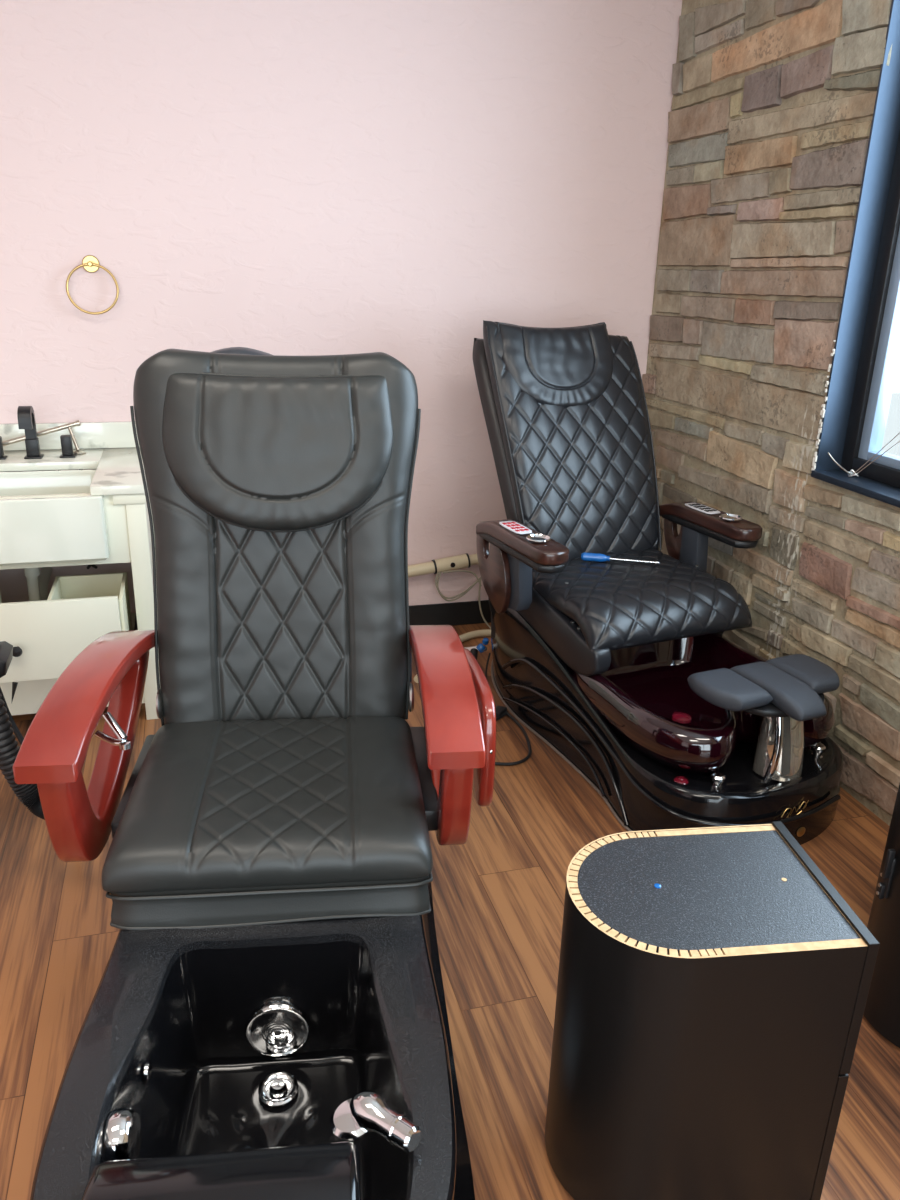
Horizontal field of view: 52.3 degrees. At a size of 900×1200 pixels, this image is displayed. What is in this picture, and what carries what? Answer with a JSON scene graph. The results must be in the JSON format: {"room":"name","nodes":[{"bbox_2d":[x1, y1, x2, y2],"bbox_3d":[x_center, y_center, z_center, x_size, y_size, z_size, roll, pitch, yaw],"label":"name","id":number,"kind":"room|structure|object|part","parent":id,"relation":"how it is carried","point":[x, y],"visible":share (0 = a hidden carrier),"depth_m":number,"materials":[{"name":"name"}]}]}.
{"room":"salon","nodes":[
{"label":"salon","id":0,"kind":"room"},
{"bbox_2d":[0,0,681,612],"bbox_3d":[-1.549,-1.157,3.365,5.030,2.900,0.150,-4,21,-15],"label":"wall","id":1,"kind":"structure","parent":0,"point":[395,178],"depth_m":3.46,"materials":[{"name":"pink paint"}]},
{"bbox_2d":[0,422,138,450],"bbox_3d":[-1.558,-0.618,3.469,0.808,0.098,0.019,-4,21,-15],"label":"backsplash","id":2,"kind":"structure","parent":1,"relation":"attached to","point":[88,435],"depth_m":3.50,"materials":[{"name":"white stone"}]},
{"bbox_2d":[66,255,118,314],"bbox_3d":[-1.297,-1.143,3.329,0.181,0.203,0.058,-4,21,-15],"label":"towel ring","id":3,"kind":"object","parent":1,"relation":"attached to","point":[90,263],"visible":1,"depth_m":3.32,"materials":[{"name":"gold metal"}]},
{"bbox_3d":[-1.302,-1.219,3.327,0.060,0.060,0.010,-4,21,-15],"label":"wall plate","id":4,"kind":"part","parent":3,"relation":"part of","materials":[{"name":"gold metal"}]},
{"bbox_2d":[408,553,477,577],"bbox_3d":[-0.160,-0.129,4.030,0.816,0.147,0.066,-4,21,-15],"label":"pipe","id":5,"kind":"object","parent":1,"relation":"attached to","point":[462,561],"visible":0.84,"depth_m":4.04,"materials":[{"name":"beige plastic"}]},
{"bbox_2d":[409,600,490,625],"bbox_3d":[-1.516,0.174,3.789,4.830,0.112,0.008,-4,21,-15],"label":"baseboard","id":6,"kind":"structure","parent":1,"relation":"attached to","point":[455,613],"depth_m":4.20,"materials":[{"name":"black plastic"}]},
{"bbox_2d":[0,623,899,1199],"bbox_3d":[-0.609,1.350,0.976,5.250,0.100,6.667,-4,21,-15],"label":"floor","id":7,"kind":"structure","parent":0,"point":[498,896],"depth_m":2.19,"materials":[{"name":"brown wood"}]},
{"bbox_2d":[0,641,23,743],"bbox_3d":[-1.237,0.344,2.443,0.412,0.740,0.215,-4,21,-15],"label":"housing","id":8,"kind":"object","parent":7,"relation":"on","point":[6,649],"visible":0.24,"depth_m":2.37,"materials":[{"name":"black plastic"}]},
{"bbox_2d":[0,693,44,819],"bbox_3d":[-1.046,0.337,2.238,0.324,0.444,0.077,7,21,15],"label":"corrugated hose","id":9,"kind":"object","parent":8,"relation":"attached to","point":[28,794],"visible":0.43,"depth_m":2.25,"materials":[{"name":"black plastic"}]},
{"bbox_2d":[0,406,159,719],"bbox_3d":[-1.458,-0.120,3.233,0.808,1.053,0.836,-4,21,-15],"label":"vanity cabinet","id":10,"kind":"object","parent":7,"relation":"on","point":[71,517],"visible":0.8,"depth_m":3.04,"materials":[{"name":"beige paint"}]},
{"bbox_3d":[-1.442,0.164,2.905,0.165,0.036,0.044,-4,21,-15],"label":"drawer pull","id":11,"kind":"part","parent":10,"relation":"part of","materials":[{"name":"black metal"}]},
{"bbox_3d":[-1.363,0.134,2.949,0.584,0.267,0.020,-4,21,-15],"label":"drawer","id":12,"kind":"part","parent":10,"relation":"part of","materials":[{"name":"beige paint"}]},
{"bbox_2d":[0,447,146,494],"bbox_3d":[-1.472,-0.448,3.197,0.808,0.029,0.668,-4,21,-15],"label":"countertop","id":13,"kind":"structure","parent":10,"relation":"on","point":[118,471],"depth_m":3.28,"materials":[{"name":"white stone"}]},
{"bbox_2d":[0,436,7,459],"bbox_3d":[-1.630,-0.548,3.302,0.054,0.078,0.050,-4,21,-15],"label":"faucet","id":14,"kind":"object","parent":13,"relation":"on","point":[2,457],"depth_m":3.30,"materials":[{"name":"black metal"}]},
{"bbox_2d":[17,406,43,458],"bbox_3d":[-1.504,-0.598,3.280,0.060,0.193,0.133,-4,21,-15],"label":"faucet","id":15,"kind":"object","parent":13,"relation":"on","point":[25,414],"depth_m":3.30,"materials":[{"name":"black metal"}]},
{"bbox_2d":[2,420,85,454],"bbox_3d":[-1.571,-0.589,3.367,0.434,0.128,0.069,-4,21,-15],"label":"towel bar","id":16,"kind":"object","parent":13,"relation":"on","point":[68,426],"visible":0.95,"depth_m":3.40,"materials":[{"name":"silver metal"}]},
{"bbox_3d":[-1.404,-0.604,3.421,0.051,0.091,0.013,14,24,31],"label":"post","id":17,"kind":"part","parent":16,"relation":"part of","materials":[{"name":"silver metal"}]},
{"bbox_2d":[0,470,108,565],"bbox_3d":[-1.437,-0.284,3.111,0.536,0.216,0.428,-4,21,-15],"label":"farmhouse sink","id":18,"kind":"object","parent":13,"relation":"in","point":[48,518],"depth_m":2.96,"materials":[{"name":"white ceramic"}]},
{"bbox_2d":[60,435,76,457],"bbox_3d":[-1.404,-0.564,3.363,0.054,0.078,0.050,-4,21,-15],"label":"faucet","id":19,"kind":"object","parent":13,"relation":"on","point":[66,440],"depth_m":3.35,"materials":[{"name":"black metal"}]},
{"bbox_3d":[-1.154,0.051,3.401,0.014,0.030,0.485,-4,21,-15],"label":"drawer rail","id":20,"kind":"part","parent":10,"relation":"part of","materials":[{"name":"black metal"}]},
{"bbox_2d":[12,347,495,1199],"bbox_3d":[-0.321,0.334,1.623,0.904,1.374,1.783,-1,20,-7],"label":"chair","id":21,"kind":"object","parent":7,"relation":"on","point":[266,1018],"visible":1,"depth_m":1.78,"materials":[{"name":"black leather"}]},
{"bbox_3d":[-0.731,0.175,1.937,0.110,0.123,0.670,1,20,-2],"label":"armrest","id":22,"kind":"part","parent":21,"relation":"part of","materials":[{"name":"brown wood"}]},
{"bbox_3d":[-0.746,0.308,1.984,0.058,0.339,0.564,1,20,-2],"label":"arm frame","id":23,"kind":"part","parent":21,"relation":"part of","materials":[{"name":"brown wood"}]},
{"bbox_3d":[-0.672,0.261,1.846,0.077,0.057,0.044,8,21,17],"label":"lever","id":24,"kind":"part","parent":21,"relation":"part of","materials":[{"name":"silver metal"}]},
{"bbox_3d":[-0.480,0.794,1.349,0.040,0.084,0.084,-1,20,-7],"label":"jet motor","id":25,"kind":"part","parent":21,"relation":"part of","materials":[{"name":"silver metal"}]},
{"bbox_2d":[99,941,407,1199],"bbox_3d":[-0.291,0.886,1.438,0.435,0.282,0.664,-1,20,-7],"label":"basin","id":26,"kind":"object","parent":21,"relation":"in","point":[241,1045],"depth_m":1.70,"materials":[{"name":"black plastic"}]},
{"bbox_3d":[-0.363,0.404,1.943,0.613,0.110,0.545,-1,20,-7],"label":"seat","id":27,"kind":"part","parent":21,"relation":"part of","materials":[{"name":"black leather"}]},
{"bbox_3d":[-0.388,-0.119,2.123,0.629,0.875,0.255,-1,20,-7],"label":"backrest","id":28,"kind":"part","parent":21,"relation":"part of","materials":[{"name":"black leather"}]},
{"bbox_2d":[262,1021,292,1044],"bbox_3d":[-0.327,0.821,1.738,0.059,0.059,0.002,-1,20,-6],"label":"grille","id":29,"kind":"object","parent":21,"relation":"attached to","point":[276,1033],"depth_m":1.74,"materials":[{"name":"silver metal"}]},
{"bbox_2d":[162,373,392,529],"bbox_3d":[-0.375,-0.323,2.017,0.504,0.334,0.122,-1,20,-7],"label":"pillow","id":30,"kind":"object","parent":21,"relation":"on","point":[241,451],"depth_m":1.99,"materials":[{"name":"black leather"}]},
{"bbox_2d":[330,1090,420,1152],"bbox_3d":[-0.108,0.745,1.310,0.117,0.064,0.128,-4,21,-15],"label":"faucet","id":31,"kind":"object","parent":21,"relation":"on","point":[367,1111],"depth_m":1.30,"materials":[{"name":"silver metal"}]},
{"bbox_3d":[-0.023,0.165,2.018,0.110,0.123,0.660,-1,20,-7],"label":"armrest","id":32,"kind":"part","parent":21,"relation":"part of","materials":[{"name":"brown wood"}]},
{"bbox_3d":[-0.015,0.298,2.068,0.058,0.339,0.558,-1,20,-7],"label":"arm frame","id":33,"kind":"part","parent":21,"relation":"part of","materials":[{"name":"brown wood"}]},
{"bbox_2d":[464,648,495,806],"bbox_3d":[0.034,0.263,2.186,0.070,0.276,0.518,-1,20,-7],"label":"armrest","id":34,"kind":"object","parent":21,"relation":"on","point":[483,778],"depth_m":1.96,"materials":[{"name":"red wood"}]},
{"bbox_2d":[414,629,490,682],"bbox_3d":[0.006,0.219,3.899,0.122,0.032,0.633,14,24,31],"label":"hose","id":35,"kind":"object","parent":7,"relation":"on","point":[486,632],"visible":0.38,"depth_m":4.07,"materials":[{"name":"beige plastic"}]},
{"bbox_2d":[435,570,490,628],"bbox_3d":[0.118,0.000,4.093,0.369,0.310,0.077,3,20,5],"label":"cable loop","id":36,"kind":"object","parent":7,"relation":"on","point":[460,595],"visible":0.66,"depth_m":4.08,"materials":[{"name":"beige plastic"}]},
{"bbox_2d":[470,648,477,659],"bbox_3d":[0.074,0.298,3.638,0.049,0.062,0.429,5,20,9],"label":"hose","id":37,"kind":"object","parent":7,"relation":"on","point":[473,651],"visible":0.15,"depth_m":3.80,"materials":[{"name":"black rubber"}]},
{"bbox_2d":[464,638,488,652],"bbox_3d":[0.057,0.188,3.897,0.226,0.091,0.041,9,22,20],"label":"hoses","id":38,"kind":"object","parent":7,"relation":"on","point":[481,648],"visible":0.57,"depth_m":3.86,"materials":[{"name":"plastic"}]},
{"bbox_2d":[485,653,490,678],"bbox_3d":[0.135,0.336,3.560,0.106,0.053,0.536,7,21,15],"label":"cable","id":39,"kind":"object","parent":7,"relation":"on","point":[489,653],"visible":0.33,"depth_m":3.75,"materials":[{"name":"black rubber"}]},
{"bbox_2d":[495,705,531,765],"bbox_3d":[0.127,0.473,3.225,0.302,0.028,0.407,-4,21,-15],"label":"power cord","id":40,"kind":"object","parent":7,"relation":"on","point":[501,711],"visible":0.55,"depth_m":3.26,"materials":[{"name":"black rubber"}]},
{"bbox_2d":[473,320,843,844],"bbox_3d":[0.662,-0.175,3.075,0.905,1.378,1.611,-8,22,-23],"label":"chair","id":41,"kind":"object","parent":7,"relation":"on","point":[628,671],"visible":0.98,"depth_m":3.12,"materials":[{"name":"black leather"}]},
{"bbox_3d":[0.152,-0.115,3.222,0.025,0.292,0.236,-8,22,-23],"label":"panel","id":42,"kind":"part","parent":41,"relation":"part of","materials":[{"name":"brown wood"}]},
{"bbox_3d":[0.237,-0.074,3.140,0.055,0.240,0.110,-8,22,-23],"label":"arm post","id":43,"kind":"part","parent":41,"relation":"part of","materials":[{"name":"grey plastic"}]},
{"bbox_3d":[0.239,-0.193,3.050,0.116,0.071,0.479,-8,22,-23],"label":"armrest","id":44,"kind":"part","parent":41,"relation":"part of","materials":[{"name":"brown wood"}]},
{"bbox_2d":[499,323,612,407],"bbox_3d":[0.402,-0.851,3.350,0.472,0.296,0.151,-8,22,-23],"label":"pillow","id":45,"kind":"object","parent":41,"relation":"on","point":[565,367],"depth_m":3.31,"materials":[{"name":"black leather"}]},
{"bbox_3d":[0.492,0.483,3.255,0.416,0.009,1.589,-8,22,-23],"label":"edge trim","id":46,"kind":"part","parent":41,"relation":"part of","materials":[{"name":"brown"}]},
{"bbox_3d":[0.468,-0.586,3.402,0.647,0.844,0.394,-8,22,-23],"label":"backrest","id":47,"kind":"part","parent":41,"relation":"part of","materials":[{"name":"black leather"}]},
{"bbox_2d":[581,552,658,563],"bbox_3d":[0.606,-0.145,3.275,0.275,0.031,0.031,5,20,9],"label":"screwdriver","id":48,"kind":"object","parent":41,"relation":"on","point":[585,556],"visible":1,"depth_m":3.27,"materials":[{"name":"blue plastic"}]},
{"bbox_3d":[0.521,-0.153,3.288,0.103,0.031,0.031,5,20,9],"label":"handle","id":49,"kind":"part","parent":48,"relation":"part of","materials":[{"name":"blue plastic"}]},
{"bbox_3d":[0.619,-0.027,3.217,0.650,0.152,0.608,-8,22,-23],"label":"seat","id":50,"kind":"part","parent":41,"relation":"part of","materials":[{"name":"black leather"}]},
{"bbox_3d":[0.537,0.474,2.908,1.238,0.260,0.439,18,26,37],"label":"moulding","id":51,"kind":"part","parent":41,"relation":"part of","materials":[{"name":"black"}]},
{"bbox_3d":[0.902,-0.215,3.551,0.025,0.292,0.236,-8,22,-23],"label":"panel","id":52,"kind":"part","parent":41,"relation":"part of","materials":[{"name":"brown wood"}]},
{"bbox_3d":[0.914,-0.165,3.437,0.055,0.240,0.110,-8,22,-23],"label":"arm post","id":53,"kind":"part","parent":41,"relation":"part of","materials":[{"name":"grey plastic"}]},
{"bbox_2d":[567,632,834,772],"bbox_3d":[0.774,0.284,2.958,0.674,0.192,0.765,-8,22,-23],"label":"bowl","id":54,"kind":"object","parent":41,"relation":"on","point":[640,702],"depth_m":2.83,"materials":[{"name":"red plastic"}]},
{"bbox_3d":[0.952,-0.288,3.362,0.116,0.071,0.479,-8,22,-23],"label":"armrest","id":55,"kind":"part","parent":41,"relation":"part of","materials":[{"name":"brown wood"}]},
{"bbox_3d":[0.761,0.511,2.611,0.042,0.036,0.042,-8,22,-23],"label":"temperature knob","id":56,"kind":"part","parent":41,"relation":"part of","materials":[{"name":"silver metal"}]},
{"bbox_3d":[1.113,0.456,2.777,0.042,0.042,0.042,-8,22,-23],"label":"shower knob","id":57,"kind":"part","parent":41,"relation":"part of","materials":[{"name":"silver metal"}]},
{"bbox_2d":[545,821,879,1199],"bbox_3d":[0.411,0.759,1.643,0.449,0.602,0.331,-1,20,-7],"label":"cabinet","id":58,"kind":"object","parent":7,"relation":"on","point":[713,985],"visible":1,"depth_m":1.50,"materials":[{"name":"black laminate"}]},
{"bbox_3d":[0.419,0.490,1.544,0.411,0.018,0.291,-1,20,-7],"label":"panel","id":59,"kind":"part","parent":58,"relation":"part of","materials":[{"name":"black laminate"}]},
{"bbox_3d":[0.630,0.596,1.612,0.018,0.264,0.331,-1,20,-7],"label":"drawer","id":60,"kind":"part","parent":58,"relation":"part of","materials":[{"name":"black laminate"}]},
{"bbox_3d":[0.622,0.876,1.715,0.018,0.323,0.331,-1,20,-7],"label":"door","id":61,"kind":"part","parent":58,"relation":"part of","materials":[{"name":"black laminate"}]},
{"bbox_2d":[863,783,899,1047],"bbox_3d":[1.148,0.655,1.981,0.465,0.602,0.331,-2,21,-10],"label":"trolley","id":62,"kind":"object","parent":7,"relation":"on","point":[882,1008],"visible":0.86,"depth_m":1.96,"materials":[{"name":"black laminate"}]},
{"bbox_2d":[642,0,899,825],"bbox_3d":[1.810,-0.227,1.100,0.210,2.900,6.367,-4,21,-15],"label":"wall","id":63,"kind":"structure","parent":0,"point":[770,117],"depth_m":3.12,"materials":[{"name":"stone"}]},
{"bbox_2d":[811,0,899,507],"bbox_3d":[1.559,-0.853,1.847,0.218,1.655,1.973,-4,21,-15],"label":"window","id":64,"kind":"structure","parent":63,"relation":"in","point":[854,412],"depth_m":2.79,"materials":[{"name":"blue"}]},
{"bbox_3d":[1.538,-0.085,2.124,0.215,0.022,1.960,-4,21,-15],"label":"sill","id":65,"kind":"part","parent":64,"relation":"part of","materials":[{"name":"blue"}]},
{"bbox_2d":[828,432,899,476],"bbox_3d":[1.315,-0.501,2.808,0.048,0.270,0.307,-15,26,-37],"label":"ornament","id":66,"kind":"object","parent":64,"relation":"on","point":[851,470],"visible":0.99,"depth_m":2.87,"materials":[{"name":"silver metal"}]},
{"bbox_3d":[1.591,-0.860,1.847,0.075,1.625,1.946,-4,21,-15],"label":"frame","id":67,"kind":"part","parent":64,"relation":"part of","materials":[{"name":"black metal"}]},
{"bbox_3d":[1.593,-0.859,1.849,0.050,1.523,1.838,-4,21,-15],"label":"sash","id":68,"kind":"part","parent":64,"relation":"part of","materials":[{"name":"blue"}]},
{"label":"outside","id":69,"kind":"structure","parent":0,"visible":0},
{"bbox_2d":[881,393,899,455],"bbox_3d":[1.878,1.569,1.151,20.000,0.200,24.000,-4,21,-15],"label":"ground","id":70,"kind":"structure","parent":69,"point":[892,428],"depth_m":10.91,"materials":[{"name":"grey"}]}
]}

